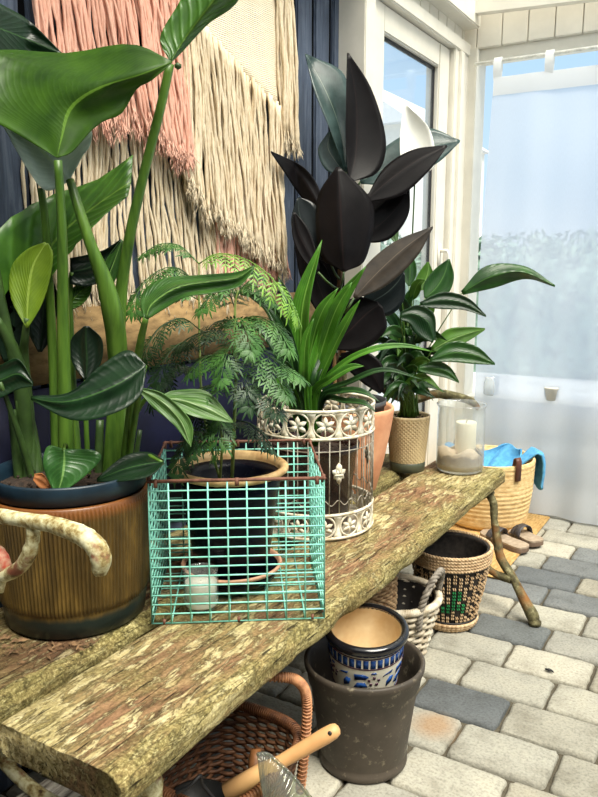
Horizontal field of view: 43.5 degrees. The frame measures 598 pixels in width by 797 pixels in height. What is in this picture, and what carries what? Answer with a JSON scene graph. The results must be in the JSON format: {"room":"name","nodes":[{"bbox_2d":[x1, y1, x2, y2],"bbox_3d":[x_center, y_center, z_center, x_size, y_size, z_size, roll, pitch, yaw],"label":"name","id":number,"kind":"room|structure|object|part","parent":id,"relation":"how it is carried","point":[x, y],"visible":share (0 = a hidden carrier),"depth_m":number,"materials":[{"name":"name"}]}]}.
{"room":"covered patio","nodes":[
{"label":"covered patio","id":0,"kind":"room"},
{"bbox_2d":[0,0,338,792],"bbox_3d":[-0.775,-0.389,1.333,0.107,2.600,3.465,6,12,31],"label":"wall","id":1,"kind":"structure","parent":0,"point":[317,21],"depth_m":2.43,"materials":[{"name":"blue paint"}]},
{"bbox_2d":[20,0,303,322],"bbox_3d":[-0.314,-0.769,1.882,0.071,1.175,1.320,6,12,31],"label":"macrame hanging","id":2,"kind":"object","parent":1,"relation":"hanging from","point":[252,45],"visible":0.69,"depth_m":2.00},
{"bbox_3d":[-0.317,-1.068,1.840,0.012,0.521,0.996,6,12,31],"label":"woven panel","id":3,"kind":"part","parent":2,"relation":"part of","materials":[{"name":"beige fabric"}]},
{"bbox_2d":[338,0,470,459],"bbox_3d":[0.462,-0.777,3.151,0.148,2.770,1.095,6,12,31],"label":"trim","id":4,"kind":"structure","parent":1,"relation":"attached to","point":[356,17],"depth_m":3.31,"materials":[{"name":"white paint"}]},
{"bbox_2d":[369,0,449,466],"bbox_3d":[0.457,-0.469,3.126,0.111,2.032,0.785,6,12,31],"label":"door","id":5,"kind":"structure","parent":1,"relation":"in","point":[391,28],"depth_m":3.24,"materials":[{"name":"white paint"}]},
{"bbox_3d":[0.651,-0.623,3.372,0.056,0.150,0.030,6,12,31],"label":"handle","id":6,"kind":"part","parent":5,"relation":"part of","materials":[{"name":"white paint"}]},
{"bbox_2d":[475,0,597,15],"bbox_3d":[0.917,-1.271,1.075,2.850,0.222,3.784,6,12,31],"label":"trim","id":7,"kind":"structure","parent":1,"relation":"attached to","point":[482,7],"depth_m":3.20,"materials":[{"name":"white paint"}]},
{"bbox_2d":[0,513,597,796],"bbox_3d":[0.886,0.938,1.462,3.355,0.063,4.500,6,12,31],"label":"floor","id":8,"kind":"structure","parent":0,"point":[489,719],"depth_m":2.03,"materials":[{"name":"stone"}]},
{"bbox_2d":[162,671,312,796],"bbox_3d":[-0.155,0.720,1.509,0.296,0.349,0.340,6,12,31],"label":"wicker trug","id":9,"kind":"object","parent":8,"relation":"on","point":[280,782],"visible":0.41,"depth_m":1.61,"materials":[{"name":"wicker"}]},
{"bbox_2d":[173,774,224,796],"bbox_3d":[-0.189,0.772,1.465,0.138,0.230,0.209,-4,11,-20],"label":"trowel","id":10,"kind":"object","parent":9,"relation":"on","point":[199,786],"visible":0.88,"depth_m":1.56,"materials":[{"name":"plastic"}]},
{"bbox_2d":[248,748,262,768],"bbox_3d":[-0.091,0.800,1.527,0.030,0.148,0.094,1,10,3],"label":"fork","id":11,"kind":"object","parent":9,"relation":"on","point":[252,760],"visible":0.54,"depth_m":1.54,"materials":[{"name":"brown wood"}]},
{"bbox_2d":[222,723,340,796],"bbox_3d":[-0.034,0.723,1.448,0.229,0.193,0.040,-1,10,-7],"label":"trowel","id":12,"kind":"object","parent":9,"relation":"in","point":[241,783],"visible":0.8,"depth_m":1.43,"materials":[{"name":"brown wood"}]},
{"bbox_2d":[256,751,311,796],"bbox_3d":[-0.017,0.701,1.358,0.118,0.134,0.035,-2,10,-11],"label":"glass dish","id":13,"kind":"object","parent":9,"relation":"in","point":[262,753],"visible":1,"depth_m":1.34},
{"bbox_2d":[0,292,540,796],"bbox_3d":[-0.040,0.313,1.780,0.831,1.062,2.268,6,12,31],"label":"bench","id":14,"kind":"object","parent":8,"relation":"on","point":[109,718],"visible":0.5,"depth_m":1.41,"materials":[{"name":"wood"}]},
{"bbox_3d":[-0.436,0.292,1.197,0.415,0.498,0.078,6,12,31],"label":"arm","id":15,"kind":"part","parent":14,"relation":"part of"},
{"bbox_2d":[0,594,176,663],"bbox_3d":[-0.456,0.437,1.507,0.250,0.004,0.365,6,12,31],"label":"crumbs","id":16,"kind":"object","parent":14,"relation":"on","point":[11,650],"visible":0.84,"depth_m":1.40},
{"bbox_2d":[0,0,254,639],"bbox_3d":[-0.352,-0.208,1.459,0.566,1.301,0.318,-2,10,-11],"label":"potted plant","id":17,"kind":"object","parent":14,"relation":"on","point":[52,101],"visible":0.93,"depth_m":1.42,"materials":[{"name":"green plant"}]},
{"bbox_2d":[0,449,145,509],"bbox_3d":[-0.459,0.188,1.507,0.302,0.104,0.302,6,12,31],"label":"nursery pot","id":18,"kind":"object","parent":17,"relation":"on","point":[24,483],"depth_m":1.41,"materials":[{"name":"blue plastic"}]},
{"bbox_2d":[0,478,150,639],"bbox_3d":[-0.459,0.305,1.528,0.317,0.265,0.317,6,12,31],"label":"pot","id":19,"kind":"object","parent":17,"relation":"on","point":[59,597],"depth_m":1.41,"materials":[{"name":"brown ceramic"}]},
{"bbox_2d":[146,438,325,624],"bbox_3d":[-0.132,0.270,1.629,0.348,0.297,0.331,-1,10,-4],"label":"wire basket","id":20,"kind":"object","parent":14,"relation":"on","point":[316,510],"visible":0.9,"depth_m":1.49,"materials":[{"name":"teal metal"}]},
{"bbox_2d":[183,563,218,611],"bbox_3d":[-0.201,0.389,1.538,0.072,0.082,0.072,6,12,31],"label":"jar","id":21,"kind":"object","parent":20,"relation":"in","point":[194,580],"visible":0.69,"depth_m":1.52,"materials":[{"name":"clear glass"}]},
{"bbox_2d":[181,548,281,592],"bbox_3d":[-0.149,0.378,1.670,0.225,0.039,0.225,6,12,31],"label":"saucer","id":22,"kind":"object","parent":20,"relation":"in","point":[272,559],"visible":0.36,"depth_m":1.60,"materials":[{"name":"ceramic"}]},
{"bbox_2d":[126,243,310,579],"bbox_3d":[-0.147,0.035,1.577,0.406,0.713,0.305,6,12,31],"label":"feathery plant","id":23,"kind":"object","parent":22,"relation":"on","point":[223,463],"visible":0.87,"depth_m":1.53,"materials":[{"name":"plant"}]},
{"bbox_3d":[-0.200,-0.029,1.622,0.058,0.523,0.058,6,12,31],"label":"stem","id":24,"kind":"part","parent":23,"relation":"part of","materials":[{"name":"green plant"}]},
{"bbox_3d":[-0.169,0.129,1.578,0.015,0.227,0.086,-2,10,-10],"label":"stem","id":25,"kind":"part","parent":23,"relation":"part of","materials":[{"name":"green plant"}]},
{"bbox_3d":[-0.149,0.269,1.650,0.222,0.226,0.222,6,12,31],"label":"pot","id":26,"kind":"part","parent":23,"relation":"part of","materials":[{"name":"ceramic"}]},
{"bbox_3d":[-0.134,0.009,1.571,0.025,0.467,0.079,-2,10,-12],"label":"stem","id":27,"kind":"part","parent":23,"relation":"part of","materials":[{"name":"green plant"}]},
{"bbox_2d":[256,393,375,541],"bbox_3d":[0.045,0.172,2.045,0.320,0.344,0.320,4,11,23],"label":"planter","id":28,"kind":"object","parent":14,"relation":"on","point":[360,520],"visible":0.59,"depth_m":1.93,"materials":[{"name":"beige metal"}]},
{"bbox_3d":[0.045,0.338,2.074,0.312,0.008,0.312,6,12,31],"label":"plate","id":29,"kind":"part","parent":28,"relation":"part of","materials":[{"name":"grey metal"}]},
{"bbox_2d":[246,240,432,529],"bbox_3d":[0.095,-0.037,1.996,0.517,0.757,0.249,1,10,8],"label":"plant","id":30,"kind":"object","parent":28,"relation":"on","point":[316,342],"visible":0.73,"depth_m":1.97,"materials":[{"name":"green plant"}]},
{"bbox_3d":[0.045,0.224,2.054,0.240,0.224,0.240,6,12,31],"label":"pot","id":31,"kind":"part","parent":30,"relation":"part of","materials":[{"name":"brown ceramic"}]},
{"bbox_2d":[271,53,459,494],"bbox_3d":[0.271,-0.404,2.426,0.451,1.348,0.676,6,12,31],"label":"rubber plant","id":32,"kind":"object","parent":14,"relation":"on","point":[347,219],"visible":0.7,"depth_m":2.28,"materials":[{"name":"black plant"}]},
{"bbox_3d":[0.133,-0.331,2.335,0.052,0.713,0.121,0,10,-3],"label":"stem","id":33,"kind":"part","parent":32,"relation":"part of","materials":[{"name":"green plant"}]},
{"bbox_3d":[0.151,0.054,2.354,0.246,0.111,0.246,6,12,31],"label":"nursery pot","id":34,"kind":"part","parent":32,"relation":"part of","materials":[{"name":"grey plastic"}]},
{"bbox_3d":[0.151,0.153,2.372,0.294,0.270,0.294,6,12,31],"label":"pot","id":35,"kind":"part","parent":32,"relation":"part of","materials":[{"name":"ceramic"}]},
{"bbox_3d":[0.386,-0.038,2.711,0.531,0.573,0.093,4,11,23],"label":"arm","id":36,"kind":"part","parent":14,"relation":"part of"},
{"bbox_2d":[436,399,486,474],"bbox_3d":[0.558,0.131,2.589,0.170,0.234,0.170,6,12,31],"label":"glass","id":37,"kind":"object","parent":14,"relation":"on","point":[441,470],"visible":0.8,"depth_m":2.57,"materials":[{"name":"clear glass"}]},
{"bbox_2d":[437,445,482,471],"bbox_3d":[0.558,0.199,2.601,0.155,0.077,0.155,6,12,31],"label":"sand","id":38,"kind":"object","parent":37,"relation":"in","point":[469,460],"visible":0.72,"depth_m":2.54,"materials":[{"name":"beige sand"}]},
{"bbox_2d":[455,420,476,453],"bbox_3d":[0.574,0.132,2.585,0.070,0.121,0.070,6,12,31],"label":"pillar candle","id":39,"kind":"object","parent":38,"relation":"on","point":[465,432],"visible":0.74,"depth_m":2.56,"materials":[{"name":"beige wax"}]},
{"bbox_2d":[369,104,554,473],"bbox_3d":[0.527,-0.353,2.482,0.609,1.228,0.235,0,10,3],"label":"peace lily","id":40,"kind":"object","parent":14,"relation":"on","point":[416,324],"visible":0.82,"depth_m":2.48,"materials":[{"name":"green plant"}]},
{"bbox_2d":[388,410,429,473],"bbox_3d":[0.377,0.150,2.600,0.149,0.196,0.149,6,12,31],"label":"pot","id":41,"kind":"object","parent":40,"relation":"on","point":[408,437],"depth_m":2.55,"materials":[{"name":"beige ceramic"}]},
{"bbox_2d":[304,636,424,784],"bbox_3d":[0.151,0.724,1.761,0.280,0.257,0.280,6,12,31],"label":"flower pot","id":42,"kind":"object","parent":8,"relation":"on","point":[374,724],"visible":0.83,"depth_m":1.67,"materials":[{"name":"grey ceramic"}]},
{"bbox_2d":[325,603,408,687],"bbox_3d":[0.152,0.591,1.708,0.193,0.183,0.193,6,12,31],"label":"flower pot","id":43,"kind":"object","parent":42,"relation":"in","point":[366,644],"visible":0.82,"depth_m":1.67,"materials":[{"name":"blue ceramic"}]},
{"bbox_3d":[0.152,0.600,1.712,0.173,0.164,0.174,6,12,31],"label":"pot","id":44,"kind":"part","parent":43,"relation":"part of","materials":[{"name":"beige ceramic"}]},
{"bbox_2d":[395,567,444,654],"bbox_3d":[0.288,0.622,2.264,0.293,0.282,0.288,6,12,31],"label":"basket","id":45,"kind":"object","parent":8,"relation":"on","point":[419,600],"visible":0.41,"depth_m":2.20,"materials":[{"name":"white wicker"}]},
{"bbox_2d":[365,576,397,609],"bbox_3d":[0.211,0.596,2.259,0.173,0.136,0.174,6,12,31],"label":"basket","id":46,"kind":"object","parent":45,"relation":"in","point":[387,596],"visible":0.31,"depth_m":2.19,"materials":[{"name":"brown wicker"}]},
{"bbox_3d":[0.392,0.574,2.196,0.057,0.170,0.175,6,12,31],"label":"handle","id":47,"kind":"part","parent":45,"relation":"part of","materials":[{"name":"grey wicker"}]},
{"bbox_2d":[412,529,493,632],"bbox_3d":[0.490,0.597,2.444,0.269,0.266,0.269,-4,11,-23],"label":"seagrass basket","id":48,"kind":"object","parent":8,"relation":"on","point":[466,558],"visible":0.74,"depth_m":2.37,"materials":[{"name":"beige wicker"}]},
{"bbox_2d":[449,513,549,578],"bbox_3d":[0.748,0.587,3.239,0.475,0.011,0.800,6,12,31],"label":"mat","id":49,"kind":"object","parent":8,"relation":"on","point":[536,521],"visible":0.16,"depth_m":3.28,"materials":[{"name":"wicker"}]},
{"bbox_2d":[454,439,535,530],"bbox_3d":[0.846,0.383,3.386,0.414,0.337,0.414,6,12,31],"label":"basket","id":50,"kind":"object","parent":49,"relation":"on","point":[513,497],"visible":0.41,"depth_m":3.22,"materials":[{"name":"beige wicker"}]},
{"bbox_2d":[445,442,545,489],"bbox_3d":[0.901,0.303,3.463,0.448,0.202,0.195,3,10,15],"label":"towel","id":51,"kind":"object","parent":50,"relation":"in","point":[503,455],"visible":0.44,"depth_m":3.44,"materials":[{"name":"blue fabric"}]},
{"bbox_2d":[480,526,528,552],"bbox_3d":[0.849,0.571,3.106,0.092,0.064,0.235,-6,12,-32],"label":"sandal","id":52,"kind":"object","parent":49,"relation":"on","point":[512,544],"visible":0.67,"depth_m":3.06},
{"bbox_2d":[508,523,543,546],"bbox_3d":[0.951,0.564,3.147,0.092,0.064,0.160,-5,11,-24],"label":"sandal","id":53,"kind":"object","parent":49,"relation":"on","point":[517,532],"visible":0.98,"depth_m":3.13},
{"bbox_3d":[-0.602,0.873,1.353,0.186,0.109,0.421,6,12,31],"label":"driftwood log","id":54,"kind":"object","parent":8,"relation":"on","visible":0},
{"bbox_2d":[17,779,83,796],"bbox_3d":[-0.561,0.787,1.307,0.097,0.097,0.420,9,13,41],"label":"driftwood log","id":55,"kind":"object","parent":54,"relation":"on","point":[57,789],"visible":0.25,"depth_m":1.40,"materials":[{"name":"grey wood"}]},
{"bbox_2d":[454,2,597,438],"bbox_3d":[1.959,-0.745,2.914,2.940,2.750,0.140,6,12,31],"label":"pergola frame","id":56,"kind":"structure","parent":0,"point":[534,31],"depth_m":3.41,"materials":[{"name":"white paint"}]},
{"bbox_2d":[427,0,480,30],"bbox_3d":[-0.331,-1.405,1.554,0.080,0.135,4.300,6,12,31],"label":"trim","id":57,"kind":"structure","parent":56,"relation":"attached to","point":[462,13],"depth_m":3.19,"materials":[{"name":"white paint"}]},
{"bbox_2d":[474,45,597,65],"bbox_3d":[1.850,-1.385,2.739,2.465,0.014,0.048,6,12,31],"label":"curtain rod","id":58,"kind":"object","parent":56,"relation":"attached to","point":[596,46],"visible":1,"depth_m":3.21,"materials":[{"name":"white paint"}]},
{"bbox_2d":[472,49,597,524],"bbox_3d":[1.827,-0.393,2.896,2.385,2.038,0.079,6,12,31],"label":"sheer curtain","id":59,"kind":"object","parent":58,"relation":"hanging from","point":[540,214],"visible":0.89,"depth_m":3.34,"materials":[{"name":"fabric"}]},
{"bbox_2d":[544,387,557,400],"bbox_3d":[1.153,-0.024,3.425,0.072,0.060,0.072,6,12,31],"label":"pot","id":60,"kind":"object","parent":56,"relation":"on","point":[551,393],"visible":0.83,"depth_m":3.40,"materials":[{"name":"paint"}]},
{"label":"outside","id":61,"kind":"structure","parent":0,"visible":0},
{"bbox_2d":[378,372,475,410],"bbox_3d":[15.484,-3.256,25.519,120.000,0.040,120.000,6,12,31],"label":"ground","id":62,"kind":"structure","parent":61,"point":[395,404],"depth_m":6.89,"materials":[{"name":"white"}]},
{"bbox_2d":[378,234,481,371],"bbox_3d":[3.000,-1.241,9.002,10.614,1.800,2.234,6,12,31],"label":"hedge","id":63,"kind":"object","parent":62,"relation":"on","point":[382,245],"visible":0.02,"depth_m":9.06,"materials":[{"name":"green plant"}]},
{"bbox_2d":[380,90,487,245],"bbox_3d":[2.594,-6.432,24.188,5.100,6.680,7.000,6,12,31],"label":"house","id":64,"kind":"structure","parent":62,"relation":"on","point":[393,105],"depth_m":20.81,"materials":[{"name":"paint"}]}
]}

